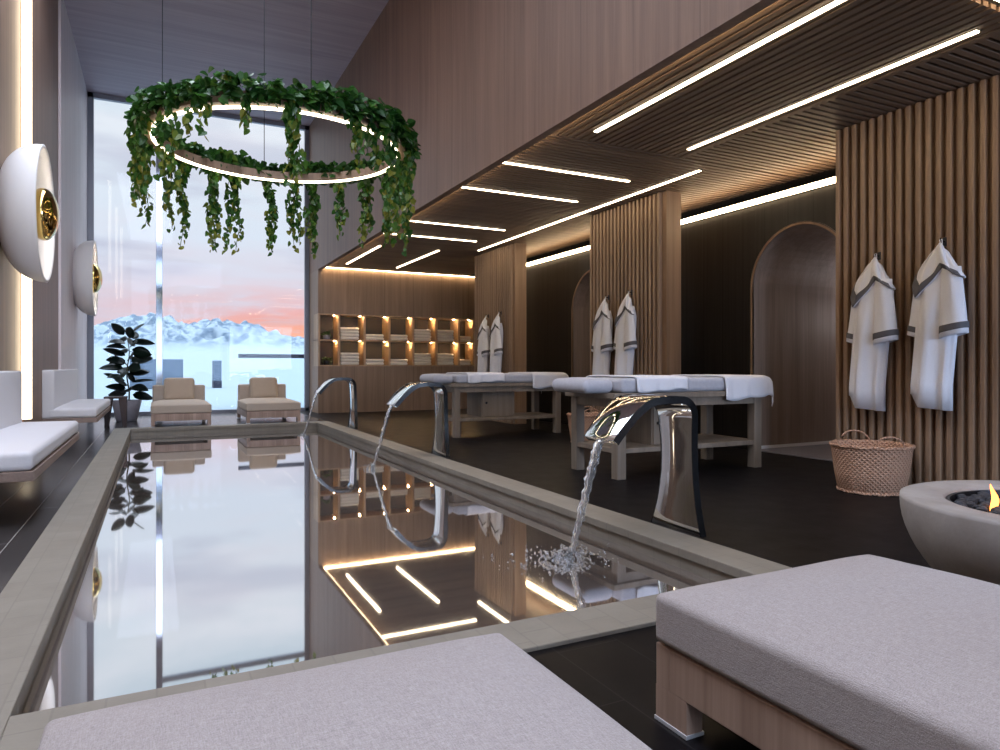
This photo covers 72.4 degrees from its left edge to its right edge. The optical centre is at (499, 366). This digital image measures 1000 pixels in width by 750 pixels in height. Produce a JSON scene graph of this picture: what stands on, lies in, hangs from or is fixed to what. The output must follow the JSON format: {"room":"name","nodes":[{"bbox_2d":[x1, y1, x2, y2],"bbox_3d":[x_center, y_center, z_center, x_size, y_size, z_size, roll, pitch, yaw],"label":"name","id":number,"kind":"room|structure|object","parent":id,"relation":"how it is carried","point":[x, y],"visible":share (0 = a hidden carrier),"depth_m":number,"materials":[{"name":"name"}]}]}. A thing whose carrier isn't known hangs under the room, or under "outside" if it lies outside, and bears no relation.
{"room":"indoor pool spa","nodes":[
{"label":"indoor pool spa","id":0,"kind":"room"},
{"bbox_2d":[0,0,19,370],"bbox_3d":[-1.754,-2.025,0.730,0.150,5.850,12.880,0,0,-27],"label":"wall","id":1,"kind":"structure","parent":0,"point":[9,9],"depth_m":6.00,"materials":[{"name":"paint"}]},
{"bbox_2d":[21,0,31,418],"bbox_3d":[-4.548,-2.215,6.562,0.081,5.430,0.045,0,0,-27],"label":"light strip","id":2,"kind":"object","parent":1,"relation":"attached to","point":[26,5],"visible":0.79,"depth_m":6.54,"materials":[{"name":"plastic"}]},
{"bbox_2d":[0,144,59,282],"bbox_3d":[-4.024,-1.320,5.868,0.405,1.174,1.174,0,0,-27],"label":"wall lamp","id":3,"kind":"object","parent":1,"relation":"attached to","point":[29,208],"visible":1,"depth_m":5.51,"materials":[{"name":"white paint"}]},
{"bbox_2d":[20,0,57,421],"bbox_3d":[-5.249,-2.025,7.704,0.165,5.850,2.620,0,0,-27],"label":"wall panel","id":4,"kind":"object","parent":1,"relation":"attached to","point":[44,12],"depth_m":7.68,"materials":[{"name":"paint"}]},
{"bbox_2d":[42,369,110,422],"bbox_3d":[-5.486,0.335,8.939,0.550,0.606,2.660,0,0,-27],"label":"bench","id":5,"kind":"object","parent":4,"relation":"attached to","point":[60,401],"visible":1,"depth_m":7.87,"materials":[{"name":"white fabric"}]},
{"bbox_2d":[42,369,77,418],"bbox_3d":[-5.669,0.307,8.847,0.124,0.550,2.640,0,0,-27],"label":"cushion","id":6,"kind":"object","parent":5,"relation":"on","point":[60,386],"depth_m":7.86,"materials":[{"name":"white fabric"}]},
{"bbox_2d":[49,399,110,417],"bbox_3d":[-5.459,0.520,8.952,0.480,0.122,2.650,0,0,-27],"label":"seat cushion","id":7,"kind":"object","parent":5,"relation":"on","point":[69,408],"depth_m":7.91,"materials":[{"name":"white fabric"}]},
{"bbox_2d":[0,371,78,482],"bbox_3d":[-3.417,0.335,4.819,0.550,0.606,2.520,0,0,-27],"label":"bench","id":8,"kind":"object","parent":1,"relation":"attached to","point":[27,449],"visible":1,"depth_m":4.73,"materials":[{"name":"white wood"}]},
{"bbox_2d":[0,371,21,429],"bbox_3d":[-3.600,0.307,4.727,0.124,0.550,2.500,0,0,-27],"label":"cushion","id":9,"kind":"object","parent":8,"relation":"on","point":[10,381],"depth_m":5.39,"materials":[{"name":"white fabric"}]},
{"bbox_2d":[0,421,77,471],"bbox_3d":[-3.390,0.520,4.833,0.480,0.122,2.510,0,0,-27],"label":"seat cushion","id":10,"kind":"object","parent":8,"relation":"on","point":[24,446],"depth_m":4.44,"materials":[{"name":"white fabric"}]},
{"bbox_2d":[58,0,86,398],"bbox_3d":[-6.665,-2.025,10.557,0.195,5.850,3.750,0,0,-27],"label":"wall","id":11,"kind":"structure","parent":0,"point":[72,91],"depth_m":9.91,"materials":[{"name":"paint"}]},
{"bbox_2d":[73,240,102,315],"bbox_3d":[-6.403,-1.380,10.604,0.405,1.174,1.174,0,0,-27],"label":"wall lamp","id":12,"kind":"object","parent":11,"relation":"attached to","point":[87,275],"visible":0.93,"depth_m":10.21,"materials":[{"name":"white paint"}]},
{"bbox_2d":[64,0,388,125],"bbox_3d":[-1.410,-5.000,4.551,4.195,0.100,19.400,0,0,-27],"label":"ceiling","id":13,"kind":"structure","parent":0,"point":[118,43],"depth_m":10.32,"materials":[{"name":"paint"}]},
{"bbox_2d":[123,0,421,258],"bbox_3d":[-2.043,-3.014,6.364,2.578,3.872,2.592,0,0,36],"label":"ring chandelier","id":14,"kind":"object","parent":13,"relation":"hanging from","point":[152,105],"visible":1,"depth_m":6.02,"materials":[{"name":"green plant"}]},
{"bbox_2d":[17,425,736,714],"bbox_3d":[-2.088,1.415,6.331,2.819,0.970,9.170,0,0,-27],"label":"wall","id":15,"kind":"structure","parent":0,"point":[701,570],"depth_m":4.36,"materials":[{"name":"stone"}]},
{"bbox_2d":[309,268,474,412],"bbox_3d":[-1.179,-0.540,14.935,5.700,2.880,0.850,0,0,-27],"label":"wall","id":16,"kind":"structure","parent":0,"point":[331,290],"depth_m":13.87,"materials":[{"name":"wood"}]},
{"bbox_2d":[87,92,308,416],"bbox_3d":[-5.641,-2.025,13.214,4.020,5.850,0.120,0,0,-27],"label":"window","id":17,"kind":"structure","parent":16,"relation":"in","point":[91,96],"depth_m":12.77,"materials":[{"name":"silver metal"}]},
{"bbox_2d":[313,313,474,365],"bbox_3d":[-2.143,-0.530,14.236,3.350,1.030,0.474,0,0,-27],"label":"shelving","id":18,"kind":"object","parent":16,"relation":"attached to","point":[386,349],"visible":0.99,"depth_m":14.21,"materials":[{"name":"brown"}]},
{"bbox_2d":[321,331,331,338],"bbox_3d":[-3.433,-0.630,13.507,0.220,0.177,0.206,0,0,0],"label":"plant","id":19,"kind":"object","parent":18,"relation":"on","point":[326,335],"visible":0.97,"depth_m":13.46,"materials":[{"name":"green plant"}]},
{"bbox_2d":[322,357,331,364],"bbox_3d":[-3.426,-0.123,13.525,0.227,0.168,0.206,0,0,-27],"label":"plant","id":20,"kind":"object","parent":18,"relation":"on","point":[325,361],"visible":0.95,"depth_m":13.46,"materials":[{"name":"green plant"}]},
{"bbox_2d":[340,362,358,364],"bbox_3d":[-3.057,-0.071,13.740,0.378,0.062,0.320,0,0,-27],"label":"folded towel","id":21,"kind":"object","parent":18,"relation":"on","point":[341,363],"visible":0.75,"depth_m":13.60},
{"bbox_2d":[340,359,358,361],"bbox_3d":[-3.055,-0.133,13.741,0.378,0.062,0.320,0,0,-27],"label":"folded towel","id":22,"kind":"object","parent":21,"relation":"on","point":[341,360],"visible":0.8,"depth_m":13.60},
{"bbox_2d":[340,356,358,358],"bbox_3d":[-3.055,-0.195,13.741,0.378,0.062,0.320,0,0,-27],"label":"folded towel","id":23,"kind":"object","parent":22,"relation":"on","point":[341,357],"visible":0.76,"depth_m":13.60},
{"bbox_2d":[340,353,358,355],"bbox_3d":[-3.053,-0.257,13.742,0.378,0.062,0.320,0,0,-27],"label":"folded towel","id":24,"kind":"object","parent":23,"relation":"on","point":[341,354],"visible":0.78,"depth_m":13.60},
{"bbox_2d":[340,337,358,339],"bbox_3d":[-3.060,-0.574,13.738,0.378,0.062,0.320,0,0,-27],"label":"folded towel","id":25,"kind":"object","parent":18,"relation":"on","point":[341,338],"visible":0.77,"depth_m":13.60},
{"bbox_2d":[340,333,358,336],"bbox_3d":[-3.054,-0.636,13.741,0.378,0.062,0.320,0,0,-27],"label":"folded towel","id":26,"kind":"object","parent":25,"relation":"on","point":[342,334],"visible":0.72,"depth_m":13.60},
{"bbox_2d":[340,330,358,333],"bbox_3d":[-3.055,-0.698,13.741,0.378,0.062,0.320,0,0,-27],"label":"folded towel","id":27,"kind":"object","parent":26,"relation":"on","point":[341,331],"visible":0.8,"depth_m":13.60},
{"bbox_2d":[340,327,358,330],"bbox_3d":[-3.062,-0.760,13.737,0.378,0.062,0.320,0,0,-27],"label":"folded towel","id":28,"kind":"object","parent":27,"relation":"on","point":[341,328],"visible":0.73,"depth_m":13.60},
{"bbox_2d":[366,362,383,364],"bbox_3d":[-2.597,-0.071,13.971,0.378,0.062,0.320,0,0,-27],"label":"folded towel","id":29,"kind":"object","parent":18,"relation":"on","point":[367,363],"visible":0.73,"depth_m":13.83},
{"bbox_2d":[366,359,383,361],"bbox_3d":[-2.595,-0.133,13.972,0.378,0.062,0.320,0,0,-27],"label":"folded towel","id":30,"kind":"object","parent":29,"relation":"on","point":[367,360],"visible":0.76,"depth_m":13.83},
{"bbox_2d":[0,409,931,749],"bbox_3d":[1.264,0.994,5.838,10.500,0.212,19.300,0,0,-27],"label":"floor","id":31,"kind":"structure","parent":0,"point":[790,511],"depth_m":4.54,"materials":[{"name":"black tile"}]},
{"bbox_2d":[104,396,127,426],"bbox_3d":[-5.878,0.675,10.454,0.310,0.450,0.310,0,0,-27],"label":"wooden stool","id":32,"kind":"object","parent":31,"relation":"on","point":[122,399],"visible":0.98,"depth_m":10.36,"materials":[{"name":"brown wood"}]},
{"bbox_2d":[99,323,154,421],"bbox_3d":[-6.195,0.089,11.383,0.760,1.623,0.744,0,0,-9],"label":"rubber plant","id":33,"kind":"object","parent":31,"relation":"on","point":[141,354],"visible":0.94,"depth_m":11.32,"materials":[{"name":"green plant"}]},
{"bbox_2d":[151,378,211,426],"bbox_3d":[-5.154,0.540,11.008,0.840,0.720,1.506,0,0,-27],"label":"chaise lounge","id":34,"kind":"object","parent":31,"relation":"on","point":[178,399],"visible":1,"depth_m":10.55,"materials":[{"name":"fabric"}]},
{"bbox_2d":[164,378,194,399],"bbox_3d":[-5.353,0.368,11.403,0.470,0.390,0.145,0,-18,-27],"label":"pillow","id":35,"kind":"object","parent":34,"relation":"on","point":[174,388],"depth_m":11.34,"materials":[{"name":"fabric"}]},
{"bbox_2d":[151,399,211,413],"bbox_3d":[-5.123,0.615,10.945,0.840,0.171,1.360,0,0,-27],"label":"seat cushion","id":36,"kind":"object","parent":34,"relation":"on","point":[158,406],"depth_m":10.41,"materials":[{"name":"beige fabric"}]},
{"bbox_2d":[237,377,300,423],"bbox_3d":[-3.961,0.540,11.629,0.840,0.720,1.506,0,0,-27],"label":"chaise lounge","id":37,"kind":"object","parent":31,"relation":"on","point":[262,397],"visible":0.99,"depth_m":11.24,"materials":[{"name":"beige fabric"}]},
{"bbox_2d":[249,377,277,397],"bbox_3d":[-4.160,0.368,12.025,0.470,0.390,0.145,0,-18,-27],"label":"pillow","id":38,"kind":"object","parent":37,"relation":"on","point":[260,387],"depth_m":11.96,"materials":[{"name":"fabric"}]},
{"bbox_2d":[237,397,300,410],"bbox_3d":[-3.930,0.615,11.567,0.840,0.171,1.360,0,0,-27],"label":"seat cushion","id":39,"kind":"object","parent":37,"relation":"on","point":[243,403],"depth_m":11.05,"materials":[{"name":"beige fabric"}]},
{"bbox_2d":[314,377,357,428],"bbox_3d":[-2.401,0.527,9.985,0.563,0.749,0.408,0,0,-27],"label":"faucet","id":40,"kind":"object","parent":31,"relation":"on","point":[352,423],"visible":1,"depth_m":9.98,"materials":[{"name":"silver metal"}]},
{"bbox_2d":[303,393,317,435],"bbox_3d":[-2.719,0.686,9.821,0.236,0.623,0.080,0,0,-27],"label":"water jet","id":41,"kind":"object","parent":40,"relation":"attached to","point":[316,394],"visible":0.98,"depth_m":9.80,"materials":[{"name":"white"}]},
{"bbox_2d":[38,633,651,749],"bbox_3d":[-0.037,0.540,0.642,0.840,0.720,1.506,0,0,-27],"label":"chaise lounge","id":42,"kind":"object","parent":31,"relation":"on","point":[483,692],"visible":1,"depth_m":1.07,"materials":[{"name":"fabric"}]},
{"bbox_2d":[0,421,791,749],"bbox_3d":[-2.084,0.908,6.333,3.059,0.044,9.420,0,0,-27],"label":"pool coping","id":43,"kind":"structure","parent":31,"relation":"on","point":[31,600],"depth_m":2.65,"materials":[{"name":"stone"}]},
{"bbox_2d":[386,382,449,457],"bbox_3d":[-0.830,0.527,6.857,0.563,0.749,0.408,0,0,-27],"label":"faucet","id":44,"kind":"object","parent":31,"relation":"on","point":[440,447],"visible":0.98,"depth_m":6.86,"materials":[{"name":"silver metal"}]},
{"bbox_2d":[372,405,392,468],"bbox_3d":[-1.145,0.686,6.694,0.236,0.623,0.083,0,0,-27],"label":"water jet","id":45,"kind":"object","parent":44,"relation":"attached to","point":[389,410],"visible":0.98,"depth_m":6.68,"materials":[{"name":"white"}]},
{"bbox_2d":[420,373,560,437],"bbox_3d":[-0.098,0.492,9.284,1.940,0.815,0.730,0,0,-27],"label":"massage table","id":46,"kind":"object","parent":31,"relation":"on","point":[494,400],"visible":0.7,"depth_m":9.03,"materials":[{"name":"brown wood"}]},
{"bbox_2d":[420,374,452,383],"bbox_3d":[-0.835,0.148,8.914,0.290,0.126,0.540,0,0,-27],"label":"cushion","id":47,"kind":"object","parent":46,"relation":"on","point":[436,378],"depth_m":8.70,"materials":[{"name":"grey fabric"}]},
{"bbox_2d":[446,372,504,382],"bbox_3d":[-0.340,0.140,9.155,0.532,0.139,0.763,0,0,-27],"label":"towel","id":48,"kind":"object","parent":46,"relation":"on","point":[473,377],"visible":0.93,"depth_m":8.84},
{"bbox_2d":[448,412,554,420],"bbox_3d":[-0.024,0.675,9.321,1.565,0.040,0.650,0,0,-27],"label":"shelf","id":49,"kind":"object","parent":46,"relation":"attached to","point":[470,416],"depth_m":9.06,"materials":[{"name":"brown wood"}]},
{"bbox_2d":[508,372,568,393],"bbox_3d":[0.528,0.233,9.590,0.575,0.325,0.764,0,0,-27],"label":"towel","id":50,"kind":"object","parent":46,"relation":"on","point":[541,380],"visible":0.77,"depth_m":9.22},
{"bbox_2d":[566,406,599,441],"bbox_3d":[1.067,0.690,8.123,0.556,0.425,0.556,0,0,2],"label":"wicker basket","id":51,"kind":"object","parent":31,"relation":"on","point":[589,417],"visible":0.34,"depth_m":7.89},
{"bbox_2d":[584,394,705,536],"bbox_3d":[0.763,0.527,3.684,0.563,0.749,0.408,0,0,-27],"label":"faucet","id":52,"kind":"object","parent":31,"relation":"on","point":[678,502],"visible":1,"depth_m":3.71,"materials":[{"name":"silver metal"}]},
{"bbox_2d":[570,439,604,561],"bbox_3d":[0.448,0.686,3.526,0.242,0.623,0.091,0,0,-27],"label":"water jet","id":53,"kind":"object","parent":52,"relation":"attached to","point":[597,445],"visible":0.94,"depth_m":3.51,"materials":[{"name":"white"}]},
{"bbox_2d":[552,376,760,479],"bbox_3d":[1.415,0.492,6.049,1.940,0.815,0.730,0,0,-27],"label":"massage table","id":54,"kind":"object","parent":31,"relation":"on","point":[705,391],"visible":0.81,"depth_m":5.84,"materials":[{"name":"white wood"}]},
{"bbox_2d":[552,377,612,392],"bbox_3d":[0.678,0.148,5.679,0.290,0.126,0.540,0,0,-27],"label":"cushion","id":55,"kind":"object","parent":54,"relation":"on","point":[571,384],"depth_m":5.49,"materials":[{"name":"white fabric"}]},
{"bbox_2d":[586,375,687,392],"bbox_3d":[1.173,0.140,5.920,0.532,0.139,0.763,0,0,-27],"label":"towel","id":56,"kind":"object","parent":54,"relation":"on","point":[645,383],"visible":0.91,"depth_m":5.60,"materials":[{"name":"fabric"}]},
{"bbox_2d":[577,434,752,453],"bbox_3d":[1.489,0.675,6.086,1.565,0.040,0.650,0,0,-27],"label":"shelf","id":57,"kind":"object","parent":54,"relation":"attached to","point":[704,440],"depth_m":5.89,"materials":[{"name":"brown wood"}]},
{"bbox_2d":[677,374,773,405],"bbox_3d":[2.042,0.233,6.355,0.575,0.325,0.764,0,0,-27],"label":"towel","id":58,"kind":"object","parent":54,"relation":"on","point":[738,387],"visible":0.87,"depth_m":6.03,"materials":[{"name":"fabric"}]},
{"bbox_2d":[654,554,999,749],"bbox_3d":[1.105,0.540,1.265,0.840,0.720,1.506,0,0,-27],"label":"chaise lounge","id":59,"kind":"object","parent":31,"relation":"on","point":[861,652],"visible":1,"depth_m":1.43,"materials":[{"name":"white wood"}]},
{"bbox_2d":[829,429,915,496],"bbox_3d":[2.692,0.690,4.956,0.556,0.425,0.556,0,0,2],"label":"wicker basket","id":60,"kind":"object","parent":31,"relation":"on","point":[866,467],"visible":0.96,"depth_m":4.76,"materials":[{"name":"wicker"}]},
{"bbox_2d":[899,480,999,584],"bbox_3d":[1.990,0.608,2.365,1.049,0.585,1.049,0,0,-34],"label":"fire pit","id":61,"kind":"object","parent":31,"relation":"on","point":[954,525],"visible":0.94,"depth_m":2.32,"materials":[{"name":"concrete"}]},
{"bbox_2d":[946,490,999,504],"bbox_3d":[1.990,0.513,2.365,0.748,0.043,0.748,0,0,-27],"label":"tray","id":62,"kind":"object","parent":61,"relation":"on","point":[953,497],"depth_m":2.62,"materials":[{"name":"stone"}]},
{"bbox_2d":[475,243,525,423],"bbox_3d":[-0.015,-0.525,11.424,0.252,2.850,1.430,0,0,-27],"label":"wall","id":63,"kind":"structure","parent":0,"point":[500,273],"depth_m":10.88,"materials":[{"name":"brown wood"}]},
{"bbox_2d":[309,0,778,273],"bbox_3d":[0.451,-3.425,5.430,0.080,3.050,19.300,0,0,-27],"label":"wall","id":64,"kind":"structure","parent":0,"point":[482,82],"depth_m":6.47,"materials":[{"name":"brown wood"}]},
{"bbox_2d":[571,270,589,411],"bbox_3d":[2.569,-0.287,10.634,2.662,2.375,1.220,0,0,-27],"label":"wall","id":65,"kind":"structure","parent":0,"point":[581,310],"depth_m":10.61,"materials":[{"name":"brown wood"}]},
{"bbox_2d":[590,191,680,411],"bbox_3d":[1.589,-0.525,8.229,0.252,2.850,1.440,0,0,-27],"label":"wall","id":66,"kind":"structure","parent":0,"point":[635,246],"depth_m":7.82,"materials":[{"name":"brown wood"}]},
{"bbox_2d":[526,184,835,448],"bbox_3d":[3.836,-0.420,5.340,0.150,2.640,16.100,0,0,-27],"label":"wall","id":67,"kind":"structure","parent":0,"point":[719,254],"depth_m":7.95,"materials":[{"name":"wood"}]},
{"bbox_2d":[572,270,589,375],"bbox_3d":[1.389,-0.274,10.042,0.024,2.347,1.204,0,0,-27],"label":"trim","id":68,"kind":"structure","parent":67,"relation":"attached to","point":[589,270],"depth_m":10.53,"materials":[{"name":"brown wood"}]},
{"bbox_2d":[526,176,835,266],"bbox_3d":[2.167,-1.768,8.486,0.085,0.062,8.992,0,0,-27],"label":"light strip","id":69,"kind":"object","parent":67,"relation":"on","point":[830,181],"visible":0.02,"depth_m":7.46,"materials":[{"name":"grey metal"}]},
{"bbox_2d":[751,222,835,374],"bbox_3d":[2.991,-0.274,6.851,0.024,2.347,1.204,0,0,-27],"label":"trim","id":70,"kind":"structure","parent":67,"relation":"attached to","point":[798,223],"depth_m":7.28,"materials":[{"name":"brown wood"}]},
{"bbox_2d":[472,0,999,274],"bbox_3d":[3.277,-2.214,6.710,6.120,0.472,19.050,0,0,-27],"label":"ceiling","id":71,"kind":"structure","parent":0,"point":[830,173],"depth_m":8.02,"materials":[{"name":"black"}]},
{"bbox_2d":[346,245,380,263],"bbox_3d":[-2.405,-1.969,11.918,0.048,0.062,2.152,0,0,-27],"label":"light strip","id":72,"kind":"object","parent":71,"relation":"attached to","point":[378,246],"visible":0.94,"depth_m":11.77,"materials":[{"name":"white plastic"}]},
{"bbox_2d":[326,267,474,276],"bbox_3d":[-1.779,-1.969,14.124,3.712,0.062,0.052,0,0,-27],"label":"light strip","id":73,"kind":"object","parent":71,"relation":"attached to","point":[326,267],"visible":0.1,"depth_m":14.01,"materials":[{"name":"white plastic"}]},
{"bbox_2d":[396,250,439,267],"bbox_3d":[-1.519,-1.969,12.381,0.048,0.062,2.222,0,0,-27],"label":"light strip","id":74,"kind":"object","parent":71,"relation":"attached to","point":[436,250],"visible":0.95,"depth_m":12.20,"materials":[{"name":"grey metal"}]},
{"bbox_2d":[383,233,476,241],"bbox_3d":[-1.038,-1.969,10.244,1.512,0.062,0.048,0,0,-27],"label":"light strip","id":75,"kind":"object","parent":71,"relation":"attached to","point":[383,233],"visible":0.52,"depth_m":10.30,"materials":[{"name":"white plastic"}]},
{"bbox_2d":[410,220,504,230],"bbox_3d":[-0.603,-1.969,9.377,1.512,0.062,0.048,0,0,-27],"label":"light strip","id":76,"kind":"object","parent":71,"relation":"attached to","point":[410,220],"visible":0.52,"depth_m":9.37,"materials":[{"name":"white plastic"}]},
{"bbox_2d":[461,186,577,201],"bbox_3d":[0.239,-1.969,7.702,1.512,0.062,0.048,0,0,-27],"label":"light strip","id":77,"kind":"object","parent":71,"relation":"attached to","point":[467,187],"visible":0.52,"depth_m":7.67,"materials":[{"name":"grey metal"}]},
{"bbox_2d":[503,161,630,181],"bbox_3d":[0.683,-1.969,6.817,1.512,0.062,0.048,0,0,-27],"label":"light strip","id":78,"kind":"object","parent":71,"relation":"attached to","point":[505,162],"visible":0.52,"depth_m":6.79,"materials":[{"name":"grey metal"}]},
{"bbox_2d":[478,169,701,250],"bbox_3d":[0.811,-1.969,9.080,0.048,0.062,5.212,0,0,-27],"label":"light strip","id":79,"kind":"object","parent":71,"relation":"attached to","point":[698,170],"visible":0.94,"depth_m":8.17,"materials":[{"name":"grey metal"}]},
{"bbox_2d":[327,30,999,275],"bbox_3d":[0.462,-1.964,8.921,3.065,0.032,11.289,0,0,-27],"label":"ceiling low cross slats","id":80,"kind":"structure","parent":71,"relation":"attached to","point":[801,143],"depth_m":6.92,"materials":[{"name":"wood"}]},
{"bbox_2d":[593,0,845,132],"bbox_3d":[1.329,-1.969,4.573,0.048,0.062,2.412,0,0,-27],"label":"light strip","id":81,"kind":"object","parent":71,"relation":"attached to","point":[833,3],"visible":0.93,"depth_m":4.30,"materials":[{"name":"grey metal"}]},
{"bbox_2d":[553,0,999,156],"bbox_3d":[1.671,-1.965,4.779,1.507,0.030,2.800,0,0,-27],"label":"low ceiling slats","id":82,"kind":"structure","parent":71,"relation":"attached to","point":[850,40],"depth_m":4.43,"materials":[{"name":"wood"}]},
{"bbox_2d":[686,29,981,149],"bbox_3d":[2.225,-1.969,5.029,0.048,0.062,2.422,0,0,-27],"label":"light strip","id":83,"kind":"object","parent":71,"relation":"attached to","point":[975,31],"visible":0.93,"depth_m":4.67,"materials":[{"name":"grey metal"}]},
{"bbox_2d":[750,221,835,445],"bbox_3d":[4.171,-0.287,7.444,2.662,2.375,1.220,0,0,-27],"label":"wall","id":84,"kind":"structure","parent":0,"point":[794,304],"depth_m":7.62,"materials":[{"name":"brown wood"}]},
{"bbox_2d":[761,441,828,448],"bbox_3d":[3.906,0.872,7.953,2.580,0.033,0.012,0,0,-27],"label":"baseboard","id":85,"kind":"structure","parent":84,"relation":"attached to","point":[819,442],"depth_m":7.64,"materials":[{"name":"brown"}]},
{"bbox_2d":[836,75,999,485],"bbox_3d":[3.199,-0.525,5.025,0.252,2.850,1.470,0,0,-27],"label":"wall","id":86,"kind":"structure","parent":0,"point":[910,178],"depth_m":4.94,"materials":[{"name":"brown wood"}]},
{"bbox_2d":[875,252,880,259],"bbox_3d":[2.909,-0.857,5.266,0.057,0.060,0.024,0,0,-27],"label":"wall hook","id":87,"kind":"object","parent":86,"relation":"attached to","point":[879,253],"visible":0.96,"depth_m":5.27,"materials":[{"name":"grey metal"}]},
{"bbox_2d":[846,254,898,410],"bbox_3d":[2.848,-0.273,5.235,0.167,1.214,0.434,0,0,-27],"label":"bathrobe","id":88,"kind":"object","parent":87,"relation":"hanging from","point":[872,322],"visible":1,"depth_m":5.20,"materials":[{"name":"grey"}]},
{"bbox_2d":[850,257,895,307],"bbox_3d":[2.850,-0.653,5.212,0.134,0.387,0.369,0,0,-27],"label":"hood","id":89,"kind":"object","parent":88,"relation":"attached to","point":[874,288],"depth_m":5.18,"materials":[{"name":"grey"}]},
{"bbox_2d":[940,237,946,245],"bbox_3d":[3.128,-0.887,4.828,0.057,0.060,0.024,0,0,-27],"label":"wall hook","id":90,"kind":"object","parent":86,"relation":"attached to","point":[945,238],"visible":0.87,"depth_m":4.83,"materials":[{"name":"grey metal"}]},
{"bbox_2d":[907,239,969,410],"bbox_3d":[3.068,-0.303,4.797,0.167,1.214,0.434,0,0,-27],"label":"bathrobe","id":91,"kind":"object","parent":90,"relation":"hanging from","point":[938,316],"visible":1,"depth_m":4.76,"materials":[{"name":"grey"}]},
{"bbox_2d":[912,243,965,297],"bbox_3d":[3.070,-0.683,4.774,0.134,0.387,0.369,0,0,-27],"label":"hood","id":92,"kind":"object","parent":91,"relation":"attached to","point":[939,276],"depth_m":4.74,"materials":[{"name":"grey"}]},
{"bbox_3d":[-2.088,1.950,6.331,2.819,0.100,9.170,0,0,-27],"label":"floor","id":93,"kind":"structure","parent":0,"visible":0},
{"bbox_2d":[22,429,714,713],"bbox_3d":[-2.088,1.439,6.331,2.641,0.902,8.992,0,0,-27],"label":"pool water","id":94,"kind":"object","parent":93,"relation":"on","point":[206,555],"visible":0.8,"depth_m":3.37,"materials":[{"name":"liquid"}]},
{"bbox_2d":[483,543,618,579],"bbox_3d":[0.289,0.962,3.474,0.730,0.063,0.586,0,0,-9],"label":"water splash","id":95,"kind":"object","parent":94,"relation":"on","point":[568,557],"visible":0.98,"depth_m":3.46,"materials":[{"name":"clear liquid"}]},
{"bbox_3d":[1.320,-0.857,8.429,0.057,0.060,0.024,0,0,-27],"label":"wall hook","id":96,"kind":"object","parent":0,"visible":0},
{"bbox_2d":[591,297,612,374],"bbox_3d":[1.259,-0.273,8.398,0.167,1.214,0.434,0,0,-27],"label":"bathrobe","id":97,"kind":"object","parent":96,"relation":"hanging from","point":[602,345],"visible":0.96,"depth_m":8.33,"materials":[{"name":"grey"}]},
{"bbox_2d":[593,299,610,329],"bbox_3d":[1.261,-0.653,8.375,0.134,0.387,0.369,0,0,-27],"label":"hood","id":98,"kind":"object","parent":97,"relation":"attached to","point":[602,320],"depth_m":8.33,"materials":[{"name":"grey"}]},
{"bbox_3d":[1.526,-0.877,8.018,0.057,0.060,0.024,0,0,-27],"label":"wall hook","id":99,"kind":"object","parent":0,"visible":0},
{"bbox_2d":[613,292,636,374],"bbox_3d":[1.466,-0.293,7.987,0.167,1.214,0.434,0,0,-27],"label":"bathrobe","id":100,"kind":"object","parent":99,"relation":"hanging from","point":[625,343],"visible":0.97,"depth_m":7.93,"materials":[{"name":"grey"}]},
{"bbox_2d":[615,293,634,325],"bbox_3d":[1.468,-0.673,7.964,0.134,0.387,0.369,0,0,-27],"label":"hood","id":101,"kind":"object","parent":100,"relation":"attached to","point":[625,316],"depth_m":7.92,"materials":[{"name":"grey"}]},
{"bbox_3d":[-0.215,-0.857,11.485,0.057,0.060,0.024,0,0,-27],"label":"wall hook","id":102,"kind":"object","parent":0,"visible":0},
{"bbox_2d":[477,316,489,371],"bbox_3d":[-0.276,-0.273,11.455,0.167,1.214,0.434,0,0,-27],"label":"bathrobe","id":103,"kind":"object","parent":102,"relation":"hanging from","point":[483,338],"visible":0.91,"depth_m":11.37,"materials":[{"name":"grey"}]},
{"bbox_2d":[477,317,487,339],"bbox_3d":[-0.274,-0.653,11.431,0.134,0.387,0.369,0,0,-27],"label":"hood","id":104,"kind":"object","parent":103,"relation":"attached to","point":[483,330],"depth_m":11.37,"materials":[{"name":"grey"}]},
{"label":"outside","id":105,"kind":"structure","parent":0,"visible":0},
{"bbox_2d":[94,312,303,413],"bbox_3d":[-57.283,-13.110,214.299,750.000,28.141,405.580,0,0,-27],"label":"landscape","id":106,"kind":"structure","parent":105,"point":[204,341],"depth_m":232.28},
{"bbox_2d":[130,359,182,388],"bbox_3d":[-15.261,0.300,30.383,2.100,1.300,0.800,0,0,-27],"label":"concrete block","id":107,"kind":"object","parent":106,"relation":"on","point":[172,368],"visible":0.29,"depth_m":30.14,"materials":[{"name":"blue"}]},
{"bbox_2d":[212,360,221,387],"bbox_3d":[-13.052,0.325,31.487,0.360,1.250,0.830,0,0,-27],"label":"concrete block","id":108,"kind":"object","parent":106,"relation":"on","point":[216,364],"visible":1,"depth_m":31.13,"materials":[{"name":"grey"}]},
{"bbox_2d":[238,354,303,357],"bbox_3d":[-3.339,0.330,16.228,5.400,1.240,0.060,0,0,-27],"label":"terrace railing","id":109,"kind":"object","parent":106,"relation":"on","point":[239,355],"visible":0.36,"depth_m":15.30,"materials":[{"name":"black"}]},
{"bbox_3d":[0.000,-0.877,11.056,0.057,0.060,0.024,0,0,-27],"label":"wall hook","id":110,"kind":"object","parent":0,"visible":0},
{"bbox_2d":[489,312,502,372],"bbox_3d":[-0.061,-0.293,11.026,0.167,1.214,0.434,0,0,-27],"label":"bathrobe","id":111,"kind":"object","parent":110,"relation":"hanging from","point":[496,333],"visible":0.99,"depth_m":10.94,"materials":[{"name":"grey"}]},
{"bbox_2d":[490,313,500,336],"bbox_3d":[-0.059,-0.673,11.002,0.134,0.387,0.369,0,0,-27],"label":"hood","id":112,"kind":"object","parent":111,"relation":"attached to","point":[495,331],"depth_m":10.94,"materials":[{"name":"grey"}]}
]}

